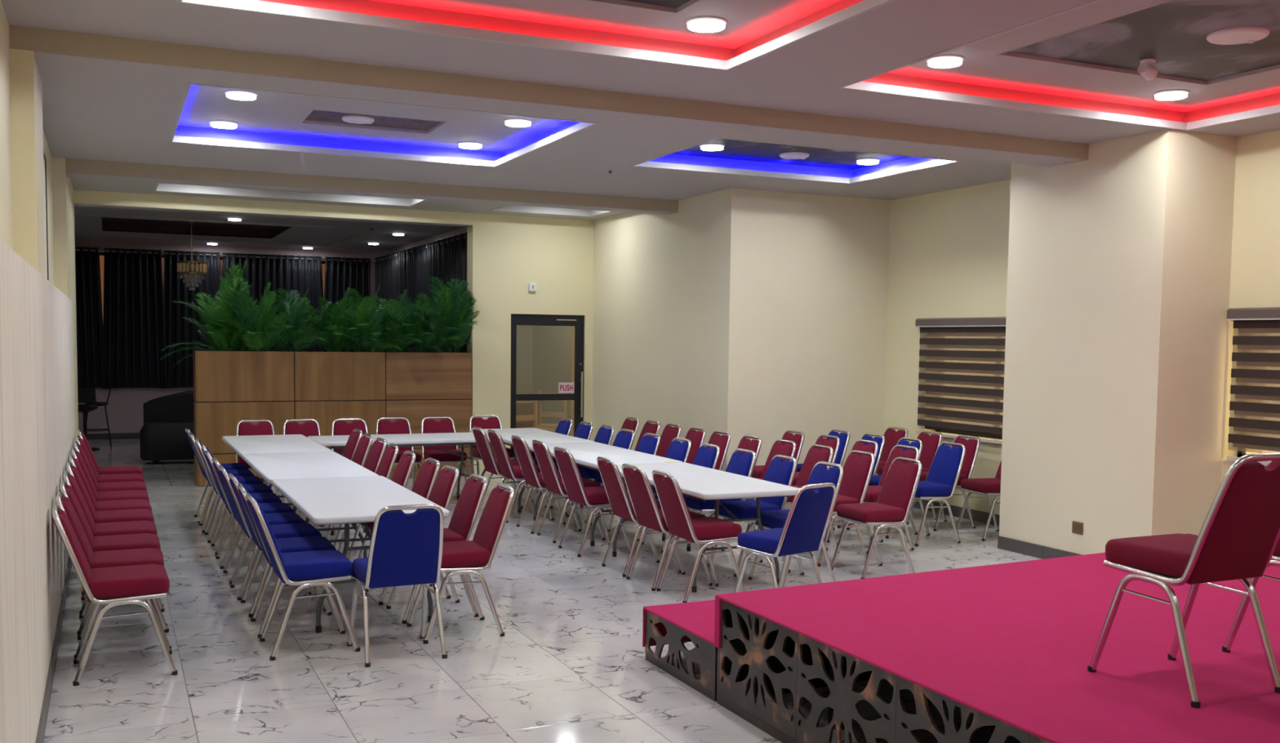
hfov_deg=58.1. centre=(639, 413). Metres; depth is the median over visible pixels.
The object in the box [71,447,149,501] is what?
banquet chair
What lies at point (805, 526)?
banquet chair
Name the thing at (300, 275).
curtain
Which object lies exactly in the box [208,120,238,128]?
recessed light
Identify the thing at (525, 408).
base cabinet
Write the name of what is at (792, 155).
ceiling plate
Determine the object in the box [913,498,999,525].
baseboard
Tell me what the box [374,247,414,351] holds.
curtain
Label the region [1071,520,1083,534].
wall socket
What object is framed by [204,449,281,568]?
banquet chair
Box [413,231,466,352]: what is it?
curtain
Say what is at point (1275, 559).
banquet chair
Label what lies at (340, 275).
curtain
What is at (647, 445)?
banquet chair
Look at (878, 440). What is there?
banquet chair
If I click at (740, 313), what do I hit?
wall pier
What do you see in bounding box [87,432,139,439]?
baseboard
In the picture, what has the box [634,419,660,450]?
banquet chair
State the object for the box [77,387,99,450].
bar stool
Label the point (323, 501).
folding table
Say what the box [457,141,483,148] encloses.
recessed light
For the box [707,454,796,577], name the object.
banquet chair
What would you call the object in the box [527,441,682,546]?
folding table
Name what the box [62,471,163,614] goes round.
banquet chair
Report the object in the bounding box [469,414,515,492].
banquet chair
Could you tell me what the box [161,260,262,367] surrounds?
palm plant
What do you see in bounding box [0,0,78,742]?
wall
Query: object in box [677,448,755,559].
banquet chair
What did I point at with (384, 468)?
banquet chair
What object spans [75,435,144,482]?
banquet chair
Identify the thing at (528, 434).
folding table
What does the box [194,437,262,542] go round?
banquet chair
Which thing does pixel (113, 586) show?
banquet chair
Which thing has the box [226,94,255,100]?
diffuser
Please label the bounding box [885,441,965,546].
banquet chair
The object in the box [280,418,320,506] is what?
banquet chair
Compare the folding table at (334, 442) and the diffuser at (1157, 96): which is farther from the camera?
the folding table at (334, 442)
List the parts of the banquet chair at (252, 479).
backrest, frame, leg frame, leg frame, seat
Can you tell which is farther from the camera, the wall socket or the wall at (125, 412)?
the wall at (125, 412)
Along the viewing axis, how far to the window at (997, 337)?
11.88 m
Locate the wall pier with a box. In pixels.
[591,187,890,475]
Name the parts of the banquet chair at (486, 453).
backrest, frame, leg frame, seat, leg frame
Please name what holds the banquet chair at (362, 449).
on the floor
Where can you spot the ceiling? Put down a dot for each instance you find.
(1060, 70)
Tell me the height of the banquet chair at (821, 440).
0.891 m
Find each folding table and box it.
[222,434,332,497]
[241,450,378,571]
[272,475,448,632]
[307,431,489,499]
[469,427,595,512]
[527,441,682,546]
[598,462,799,592]
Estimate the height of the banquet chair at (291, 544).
0.891 m
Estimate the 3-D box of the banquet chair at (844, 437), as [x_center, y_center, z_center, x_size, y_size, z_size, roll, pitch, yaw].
[1.839,0.609,11.947,0.581,0.891,0.464,-1,4,-24]
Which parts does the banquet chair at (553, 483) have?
backrest, frame, leg frame, leg frame, seat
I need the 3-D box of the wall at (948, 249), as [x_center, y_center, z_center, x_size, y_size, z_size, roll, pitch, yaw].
[5.747,-0.466,6.755,0.400,3.800,13.900,-1,4,-25]
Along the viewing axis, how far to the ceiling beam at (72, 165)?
11.69 m
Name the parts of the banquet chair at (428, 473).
seat rail, leg frame, frame, backrest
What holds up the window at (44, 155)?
in the wall at (37, 420)
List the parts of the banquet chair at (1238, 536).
leg frame, seat, frame, leg frame, backrest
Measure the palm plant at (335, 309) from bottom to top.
0.951 m
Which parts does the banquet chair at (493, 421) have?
leg frame, backrest, frame, seat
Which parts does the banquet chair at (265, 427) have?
seat, backrest, frame, leg frame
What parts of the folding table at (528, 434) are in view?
leg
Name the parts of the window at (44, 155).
pane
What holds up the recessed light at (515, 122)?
in the ceiling
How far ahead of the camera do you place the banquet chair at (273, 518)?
7.95 m
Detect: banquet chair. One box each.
[52,504,177,685]
[55,492,171,658]
[59,480,167,635]
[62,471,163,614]
[66,462,154,595]
[69,454,151,511]
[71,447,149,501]
[73,440,146,491]
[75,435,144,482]
[77,429,142,474]
[185,427,248,523]
[189,432,254,533]
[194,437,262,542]
[200,443,273,555]
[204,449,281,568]
[211,457,294,584]
[217,465,311,600]
[228,473,325,617]
[235,419,284,502]
[237,483,339,638]
[245,493,360,660]
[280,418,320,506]
[297,428,362,520]
[313,432,373,532]
[315,437,386,537]
[325,443,398,547]
[331,417,368,453]
[337,450,415,559]
[346,503,447,666]
[356,457,439,558]
[366,464,458,604]
[375,417,422,487]
[386,473,487,623]
[406,482,514,644]
[421,416,467,493]
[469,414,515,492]
[471,426,534,512]
[487,429,553,523]
[511,435,581,533]
[514,417,573,498]
[532,421,593,507]
[532,440,605,543]
[550,424,614,514]
[553,446,631,556]
[566,428,635,523]
[590,432,660,531]
[596,456,681,577]
[617,437,691,541]
[621,417,639,448]
[622,463,712,591]
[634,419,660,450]
[641,443,719,552]
[652,469,745,602]
[656,422,681,457]
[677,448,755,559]
[684,426,706,512]
[702,430,730,519]
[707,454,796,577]
[731,435,761,530]
[733,482,835,592]
[744,439,795,532]
[747,461,843,586]
[751,429,804,478]
[756,444,833,550]
[783,428,849,509]
[791,434,839,529]
[817,449,875,566]
[826,439,878,542]
[831,457,921,578]
[836,444,919,553]
[837,432,884,528]
[846,437,923,537]
[875,426,907,474]
[876,430,942,519]
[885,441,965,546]
[906,434,980,531]
[955,460,1001,541]
[1087,452,1279,707]
[1222,537,1279,652]
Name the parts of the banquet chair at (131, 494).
frame, backrest, seat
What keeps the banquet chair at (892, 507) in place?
on the floor
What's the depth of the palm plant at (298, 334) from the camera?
14.04 m
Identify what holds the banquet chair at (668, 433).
on the floor
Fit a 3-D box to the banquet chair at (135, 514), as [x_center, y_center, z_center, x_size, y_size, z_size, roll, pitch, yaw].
[-3.733,0.784,8.165,0.581,0.891,0.464,-1,4,-25]
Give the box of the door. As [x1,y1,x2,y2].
[510,313,584,459]
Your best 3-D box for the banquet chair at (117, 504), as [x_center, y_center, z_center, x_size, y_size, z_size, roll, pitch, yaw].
[-3.959,0.750,8.654,0.581,0.891,0.464,-1,4,-26]
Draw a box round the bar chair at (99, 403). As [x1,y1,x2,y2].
[84,383,111,447]
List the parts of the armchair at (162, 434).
seat, backrest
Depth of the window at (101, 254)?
19.54 m
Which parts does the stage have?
corner post, carved panel, timber frame, carved panel, carved panel, carved panel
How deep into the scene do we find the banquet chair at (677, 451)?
10.61 m
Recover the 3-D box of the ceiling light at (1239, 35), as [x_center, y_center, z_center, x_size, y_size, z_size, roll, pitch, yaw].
[3.407,-2.147,6.562,0.320,0.036,0.320,-1,4,-25]
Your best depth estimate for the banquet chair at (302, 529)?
7.51 m
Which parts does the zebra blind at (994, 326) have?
rail, trim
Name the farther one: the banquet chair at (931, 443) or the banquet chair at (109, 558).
the banquet chair at (931, 443)
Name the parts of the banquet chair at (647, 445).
seat, leg frame, backrest, frame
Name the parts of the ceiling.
painted panel, moulding, painted panel, painted panel, painted panel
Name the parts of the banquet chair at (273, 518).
backrest, frame, leg frame, leg frame, seat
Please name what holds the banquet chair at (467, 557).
on the floor
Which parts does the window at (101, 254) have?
pane, pane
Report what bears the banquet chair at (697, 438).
on the floor
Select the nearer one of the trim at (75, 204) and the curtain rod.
the trim at (75, 204)
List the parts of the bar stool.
backrest, seat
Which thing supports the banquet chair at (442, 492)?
on the floor
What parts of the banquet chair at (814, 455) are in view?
seat, frame, backrest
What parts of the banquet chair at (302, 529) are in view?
frame, backrest, leg frame, leg frame, seat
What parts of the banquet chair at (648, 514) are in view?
backrest, frame, leg frame, leg frame, seat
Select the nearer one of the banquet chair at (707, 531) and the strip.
the banquet chair at (707, 531)
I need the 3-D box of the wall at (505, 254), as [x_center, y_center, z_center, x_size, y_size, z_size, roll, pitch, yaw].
[-3.595,-1.081,14.503,6.300,3.800,0.470,-1,4,-25]
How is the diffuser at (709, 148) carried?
attached to the recessed light at (708, 146)
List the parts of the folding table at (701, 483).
leg, leg, rail, leg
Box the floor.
[43,438,1041,742]
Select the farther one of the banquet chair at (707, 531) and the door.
the door
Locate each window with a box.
[43,151,48,280]
[99,252,324,312]
[935,336,1002,440]
[1222,333,1267,466]
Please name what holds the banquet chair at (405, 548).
on the floor
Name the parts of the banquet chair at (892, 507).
seat rail, leg frame, seat, frame, leg frame, backrest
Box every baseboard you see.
[35,556,72,742]
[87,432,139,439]
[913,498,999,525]
[997,535,1083,559]
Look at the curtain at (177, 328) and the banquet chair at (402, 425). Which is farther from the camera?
the curtain at (177, 328)
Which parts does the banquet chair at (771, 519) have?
seat rail, seat, leg frame, leg frame, backrest, frame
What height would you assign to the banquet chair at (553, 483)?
0.891 m
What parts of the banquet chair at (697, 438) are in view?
backrest, frame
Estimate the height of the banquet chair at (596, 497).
0.891 m
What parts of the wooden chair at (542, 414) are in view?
leg, seat, rail, leg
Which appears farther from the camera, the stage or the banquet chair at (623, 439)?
the banquet chair at (623, 439)
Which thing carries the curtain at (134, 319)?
hanging from the curtain rod
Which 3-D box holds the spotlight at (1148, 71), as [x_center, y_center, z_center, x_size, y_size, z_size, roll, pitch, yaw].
[3.174,-2.149,7.194,0.113,0.118,0.088,-2,5,-37]
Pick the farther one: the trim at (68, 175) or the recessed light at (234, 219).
the recessed light at (234, 219)
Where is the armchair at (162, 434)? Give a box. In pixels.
[139,389,194,463]
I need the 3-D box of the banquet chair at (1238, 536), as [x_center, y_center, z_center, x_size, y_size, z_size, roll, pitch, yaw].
[2.060,0.562,4.255,0.464,0.891,0.581,-1,4,-25]
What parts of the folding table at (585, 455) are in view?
leg, rail, leg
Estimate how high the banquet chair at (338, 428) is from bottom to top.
0.891 m
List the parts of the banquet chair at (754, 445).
backrest, frame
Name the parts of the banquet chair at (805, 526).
leg frame, seat, frame, leg frame, backrest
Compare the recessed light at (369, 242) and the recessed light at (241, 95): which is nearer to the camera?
the recessed light at (241, 95)
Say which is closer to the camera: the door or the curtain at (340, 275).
the door
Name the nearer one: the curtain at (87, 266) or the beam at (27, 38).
the beam at (27, 38)
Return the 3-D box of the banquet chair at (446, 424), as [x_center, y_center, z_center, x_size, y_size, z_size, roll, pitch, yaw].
[-2.219,0.492,12.983,0.464,0.891,0.581,-1,4,-24]
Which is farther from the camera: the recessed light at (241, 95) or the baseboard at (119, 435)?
the baseboard at (119, 435)
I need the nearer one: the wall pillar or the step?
the step
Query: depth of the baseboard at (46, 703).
6.00 m
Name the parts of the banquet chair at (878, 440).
backrest, frame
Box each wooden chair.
[515,392,555,431]
[537,391,567,429]
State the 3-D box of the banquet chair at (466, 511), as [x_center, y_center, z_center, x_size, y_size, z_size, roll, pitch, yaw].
[-1.320,0.855,7.529,0.581,0.891,0.464,-1,4,-25]
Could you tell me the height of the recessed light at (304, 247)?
0.033 m
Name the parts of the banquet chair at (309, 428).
frame, backrest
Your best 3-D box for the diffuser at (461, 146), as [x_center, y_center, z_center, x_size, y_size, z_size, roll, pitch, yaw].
[-1.537,-2.419,10.431,0.202,0.001,0.202,-1,4,-25]
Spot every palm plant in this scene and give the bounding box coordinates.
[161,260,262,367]
[208,282,315,351]
[253,288,332,351]
[300,287,376,351]
[319,284,402,351]
[373,288,442,352]
[380,291,469,352]
[406,275,479,352]
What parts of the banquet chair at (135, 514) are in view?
frame, backrest, seat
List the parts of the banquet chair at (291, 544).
frame, backrest, leg frame, leg frame, seat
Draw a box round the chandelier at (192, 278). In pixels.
[176,221,206,290]
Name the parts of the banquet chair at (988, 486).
seat rail, leg frame, seat, leg frame, frame, backrest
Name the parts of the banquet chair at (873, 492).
leg frame, seat, leg frame, frame, backrest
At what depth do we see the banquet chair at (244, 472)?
10.58 m
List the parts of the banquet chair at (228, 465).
frame, backrest, leg frame, leg frame, seat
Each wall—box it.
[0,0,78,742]
[73,189,593,486]
[74,226,466,433]
[515,324,574,435]
[884,129,1279,515]
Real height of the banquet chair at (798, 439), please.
0.891 m
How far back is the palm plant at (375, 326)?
14.34 m
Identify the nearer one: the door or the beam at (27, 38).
the beam at (27, 38)
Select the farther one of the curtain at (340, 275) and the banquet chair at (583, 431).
the curtain at (340, 275)
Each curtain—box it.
[75,246,106,387]
[102,248,167,388]
[161,249,225,388]
[221,253,326,351]
[323,256,370,351]
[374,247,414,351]
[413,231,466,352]
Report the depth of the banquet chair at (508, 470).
11.31 m
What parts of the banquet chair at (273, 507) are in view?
frame, backrest, leg frame, leg frame, seat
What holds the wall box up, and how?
attached to the wall at (505, 254)
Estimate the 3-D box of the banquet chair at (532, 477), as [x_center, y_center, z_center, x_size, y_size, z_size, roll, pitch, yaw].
[-0.898,0.644,10.876,0.581,0.891,0.464,-1,4,-24]
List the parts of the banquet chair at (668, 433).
frame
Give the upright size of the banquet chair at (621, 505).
0.891 m
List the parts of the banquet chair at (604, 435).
leg frame, backrest, frame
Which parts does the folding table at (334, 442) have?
leg, rail, leg, leg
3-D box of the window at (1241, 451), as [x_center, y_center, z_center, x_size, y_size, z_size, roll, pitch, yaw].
[5.097,-0.112,7.906,0.210,1.110,2.285,-1,4,-25]
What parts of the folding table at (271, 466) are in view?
leg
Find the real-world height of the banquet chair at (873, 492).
0.891 m
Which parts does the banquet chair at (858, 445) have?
leg frame, backrest, frame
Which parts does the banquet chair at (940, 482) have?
leg frame, seat, leg frame, frame, backrest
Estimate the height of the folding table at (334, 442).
0.740 m
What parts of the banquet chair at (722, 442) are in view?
backrest, frame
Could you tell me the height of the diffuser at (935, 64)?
0.001 m
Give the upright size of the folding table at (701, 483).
0.740 m
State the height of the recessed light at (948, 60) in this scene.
0.033 m
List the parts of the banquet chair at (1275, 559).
frame, seat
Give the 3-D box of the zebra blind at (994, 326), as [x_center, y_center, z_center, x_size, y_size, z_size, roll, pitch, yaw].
[3.443,-0.345,11.555,0.098,1.245,2.070,-1,4,-25]
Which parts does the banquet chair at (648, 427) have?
frame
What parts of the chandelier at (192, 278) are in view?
crystal rod, ring frame, chain, crystal rod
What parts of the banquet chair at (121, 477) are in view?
frame, backrest, seat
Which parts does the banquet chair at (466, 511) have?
leg frame, leg frame, seat, backrest, frame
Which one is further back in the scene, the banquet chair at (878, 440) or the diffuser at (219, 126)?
the banquet chair at (878, 440)
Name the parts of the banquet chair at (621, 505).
backrest, frame, leg frame, seat, leg frame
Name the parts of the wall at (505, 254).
panel, panel, panel, panel, panel, panel, panel, panel, panel, panel, panel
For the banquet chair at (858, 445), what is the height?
0.891 m
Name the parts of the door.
closer arm, pull handle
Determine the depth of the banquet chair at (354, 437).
11.17 m
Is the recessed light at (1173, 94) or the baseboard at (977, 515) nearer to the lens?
the recessed light at (1173, 94)
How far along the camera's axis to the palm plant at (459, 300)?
14.76 m
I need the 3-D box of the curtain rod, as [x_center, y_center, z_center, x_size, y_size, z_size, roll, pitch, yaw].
[-7.538,-2.749,19.878,5.800,0.028,0.028,-1,4,-25]
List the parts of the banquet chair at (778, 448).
backrest, frame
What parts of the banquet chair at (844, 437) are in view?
seat, backrest, frame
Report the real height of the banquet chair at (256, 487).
0.891 m
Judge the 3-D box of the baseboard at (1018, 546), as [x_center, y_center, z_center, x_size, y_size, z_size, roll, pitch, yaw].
[3.509,1.182,9.441,0.014,0.110,1.630,-1,4,-25]
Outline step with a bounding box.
[642,600,717,701]
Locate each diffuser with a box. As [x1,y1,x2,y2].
[210,124,236,128]
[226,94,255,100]
[458,145,481,148]
[505,122,530,127]
[688,22,724,32]
[701,146,723,151]
[857,161,878,164]
[928,60,961,67]
[1155,93,1186,100]
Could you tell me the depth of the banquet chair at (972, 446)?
11.27 m
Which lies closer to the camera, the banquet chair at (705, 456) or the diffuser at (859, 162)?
the banquet chair at (705, 456)
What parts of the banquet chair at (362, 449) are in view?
backrest, frame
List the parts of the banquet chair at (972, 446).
leg frame, seat, leg frame, backrest, frame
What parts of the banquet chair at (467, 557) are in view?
leg frame, leg frame, seat, frame, backrest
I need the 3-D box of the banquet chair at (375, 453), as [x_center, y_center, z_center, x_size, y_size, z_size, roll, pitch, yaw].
[-2.562,0.667,10.199,0.581,0.891,0.464,-1,4,-26]
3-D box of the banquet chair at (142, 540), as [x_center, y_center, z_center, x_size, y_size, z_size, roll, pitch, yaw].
[-3.257,0.857,7.132,0.581,0.891,0.464,-1,4,-25]
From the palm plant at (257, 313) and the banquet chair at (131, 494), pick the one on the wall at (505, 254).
the palm plant at (257, 313)
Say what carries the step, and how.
on the floor
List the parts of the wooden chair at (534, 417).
rail, rail, seat, leg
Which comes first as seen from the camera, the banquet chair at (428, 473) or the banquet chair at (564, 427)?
the banquet chair at (428, 473)
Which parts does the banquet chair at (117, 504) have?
frame, backrest, seat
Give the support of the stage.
on the floor
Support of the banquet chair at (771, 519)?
on the floor
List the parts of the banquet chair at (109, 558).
frame, backrest, leg frame, leg frame, seat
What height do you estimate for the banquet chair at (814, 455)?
0.891 m
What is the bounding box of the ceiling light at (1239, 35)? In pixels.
[1206,26,1269,44]
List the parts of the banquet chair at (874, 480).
seat, backrest, frame, leg frame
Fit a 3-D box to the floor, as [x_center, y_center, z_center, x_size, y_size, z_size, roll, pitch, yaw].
[-0.751,1.270,10.060,10.200,0.250,25.700,-1,4,-25]
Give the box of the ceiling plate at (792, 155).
[779,151,808,159]
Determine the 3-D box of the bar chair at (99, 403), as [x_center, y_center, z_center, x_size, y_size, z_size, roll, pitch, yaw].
[-8.630,0.020,18.311,0.438,0.990,0.416,-1,4,-25]
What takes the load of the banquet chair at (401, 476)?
on the floor
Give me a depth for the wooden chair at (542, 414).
17.59 m
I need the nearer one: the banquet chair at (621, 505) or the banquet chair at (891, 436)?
the banquet chair at (621, 505)
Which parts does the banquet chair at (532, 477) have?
backrest, frame, leg frame, seat, leg frame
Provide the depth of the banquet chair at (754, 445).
10.98 m
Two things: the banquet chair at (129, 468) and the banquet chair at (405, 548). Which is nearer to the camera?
the banquet chair at (405, 548)
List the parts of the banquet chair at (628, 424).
backrest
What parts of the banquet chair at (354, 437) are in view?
backrest, frame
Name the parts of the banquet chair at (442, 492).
seat, leg frame, backrest, frame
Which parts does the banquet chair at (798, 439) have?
seat, backrest, frame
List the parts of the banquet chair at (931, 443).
seat, backrest, frame, leg frame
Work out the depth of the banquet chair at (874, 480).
10.88 m
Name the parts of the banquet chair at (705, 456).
seat, leg frame, backrest, frame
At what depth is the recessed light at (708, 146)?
10.30 m
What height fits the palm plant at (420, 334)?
0.914 m
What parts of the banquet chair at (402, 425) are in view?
backrest, frame, seat rail, seat, leg frame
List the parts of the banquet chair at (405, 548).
leg frame, seat, frame, backrest, leg frame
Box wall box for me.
[528,282,536,291]
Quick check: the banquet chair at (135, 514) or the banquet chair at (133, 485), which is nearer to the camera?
the banquet chair at (135, 514)
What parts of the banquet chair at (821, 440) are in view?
seat, backrest, frame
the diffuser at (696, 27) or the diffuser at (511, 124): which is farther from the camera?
the diffuser at (511, 124)
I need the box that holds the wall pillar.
[999,128,1267,554]
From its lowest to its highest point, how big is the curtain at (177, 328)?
2.359 m
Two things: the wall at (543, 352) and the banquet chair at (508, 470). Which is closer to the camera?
the banquet chair at (508, 470)
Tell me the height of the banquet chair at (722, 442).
0.891 m
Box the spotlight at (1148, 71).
[1137,58,1157,80]
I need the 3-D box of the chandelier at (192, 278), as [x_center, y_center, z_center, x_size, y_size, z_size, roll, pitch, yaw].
[-6.648,-2.359,17.072,0.421,1.055,0.421,-1,4,-25]
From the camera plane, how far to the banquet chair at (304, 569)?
6.50 m
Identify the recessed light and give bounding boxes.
[206,242,217,244]
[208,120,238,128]
[224,89,257,100]
[226,217,242,221]
[302,246,313,248]
[368,241,379,244]
[391,231,404,235]
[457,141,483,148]
[503,117,532,127]
[685,15,727,32]
[699,142,724,151]
[855,157,879,164]
[925,53,964,67]
[1153,88,1189,100]
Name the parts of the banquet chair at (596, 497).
backrest, frame, leg frame, seat, leg frame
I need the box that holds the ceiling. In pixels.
[0,0,1279,252]
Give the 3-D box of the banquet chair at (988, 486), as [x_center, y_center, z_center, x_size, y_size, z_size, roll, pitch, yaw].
[3.341,0.701,10.810,0.581,0.891,0.464,-1,4,-19]
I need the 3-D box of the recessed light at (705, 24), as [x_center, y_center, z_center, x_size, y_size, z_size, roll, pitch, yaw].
[0.366,-2.148,6.352,0.230,0.033,0.230,-1,4,-25]
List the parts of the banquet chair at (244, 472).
backrest, frame, leg frame, leg frame, seat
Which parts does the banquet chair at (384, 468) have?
leg frame, leg frame, backrest, frame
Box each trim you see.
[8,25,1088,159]
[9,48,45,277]
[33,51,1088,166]
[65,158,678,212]
[66,172,676,214]
[73,203,472,226]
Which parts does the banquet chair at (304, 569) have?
backrest, frame, leg frame, leg frame, seat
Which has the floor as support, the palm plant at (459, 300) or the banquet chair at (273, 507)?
the banquet chair at (273, 507)
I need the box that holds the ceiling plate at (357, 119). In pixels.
[342,115,374,124]
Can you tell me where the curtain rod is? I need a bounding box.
[75,248,372,262]
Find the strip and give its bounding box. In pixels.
[569,325,574,436]
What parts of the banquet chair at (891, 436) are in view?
seat, backrest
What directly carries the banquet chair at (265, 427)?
on the floor
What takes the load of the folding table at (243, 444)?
on the floor
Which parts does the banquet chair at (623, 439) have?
seat, leg frame, leg frame, frame, backrest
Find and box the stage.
[714,552,1279,742]
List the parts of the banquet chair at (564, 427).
backrest, frame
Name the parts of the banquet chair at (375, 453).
backrest, frame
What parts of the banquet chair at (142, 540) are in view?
frame, backrest, leg frame, leg frame, seat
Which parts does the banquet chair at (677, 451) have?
leg frame, backrest, frame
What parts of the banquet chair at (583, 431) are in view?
backrest, frame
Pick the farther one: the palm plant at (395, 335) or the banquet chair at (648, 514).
the palm plant at (395, 335)
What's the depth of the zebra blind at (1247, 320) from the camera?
8.64 m
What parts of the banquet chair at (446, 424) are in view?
backrest, frame, seat, seat rail, leg frame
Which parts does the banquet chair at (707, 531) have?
backrest, leg frame, frame, leg frame, seat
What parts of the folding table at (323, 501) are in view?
leg, leg, leg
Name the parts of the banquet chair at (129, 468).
frame, backrest, seat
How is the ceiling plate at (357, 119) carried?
attached to the ceiling
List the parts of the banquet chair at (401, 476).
leg frame, leg frame, backrest, frame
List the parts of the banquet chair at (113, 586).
backrest, frame, leg frame, leg frame, seat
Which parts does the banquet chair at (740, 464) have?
seat rail, leg frame, seat, leg frame, frame, backrest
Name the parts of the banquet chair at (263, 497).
backrest, frame, leg frame, leg frame, seat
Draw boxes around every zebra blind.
[915,316,1006,444]
[1226,306,1279,464]
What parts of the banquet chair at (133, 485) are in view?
frame, backrest, seat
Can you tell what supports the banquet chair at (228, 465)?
on the floor
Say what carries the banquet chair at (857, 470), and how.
on the floor
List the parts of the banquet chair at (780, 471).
seat rail, leg frame, seat, leg frame, frame, backrest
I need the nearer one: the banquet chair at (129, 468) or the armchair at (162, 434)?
the banquet chair at (129, 468)
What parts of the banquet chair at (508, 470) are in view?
backrest, frame, leg frame, seat, leg frame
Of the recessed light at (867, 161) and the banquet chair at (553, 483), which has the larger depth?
the recessed light at (867, 161)
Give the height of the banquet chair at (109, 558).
0.891 m
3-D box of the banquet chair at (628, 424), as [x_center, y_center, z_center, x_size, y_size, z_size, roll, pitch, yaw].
[-0.337,0.488,13.396,0.581,0.891,0.464,-1,4,-25]
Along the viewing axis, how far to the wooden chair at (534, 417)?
16.86 m
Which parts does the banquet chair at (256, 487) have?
frame, backrest, leg frame, leg frame, seat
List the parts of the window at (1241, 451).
sill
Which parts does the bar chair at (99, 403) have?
seat, leg, backrest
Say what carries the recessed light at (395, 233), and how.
in the ceiling
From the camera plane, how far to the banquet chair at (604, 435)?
12.13 m
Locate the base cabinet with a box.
[515,400,541,458]
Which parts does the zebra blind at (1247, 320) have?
rail, trim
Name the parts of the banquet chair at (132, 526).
frame, backrest, leg frame, seat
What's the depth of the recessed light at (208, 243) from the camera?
19.55 m
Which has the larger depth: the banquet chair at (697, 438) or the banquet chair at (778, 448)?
the banquet chair at (697, 438)
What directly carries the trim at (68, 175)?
attached to the wall at (37, 420)
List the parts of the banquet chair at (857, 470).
leg frame, leg frame, seat, frame, backrest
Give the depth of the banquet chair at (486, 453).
11.75 m
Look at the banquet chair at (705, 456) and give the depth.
10.03 m
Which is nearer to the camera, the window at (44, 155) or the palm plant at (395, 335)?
the window at (44, 155)
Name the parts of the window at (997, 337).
sill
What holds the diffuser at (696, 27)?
attached to the recessed light at (705, 24)

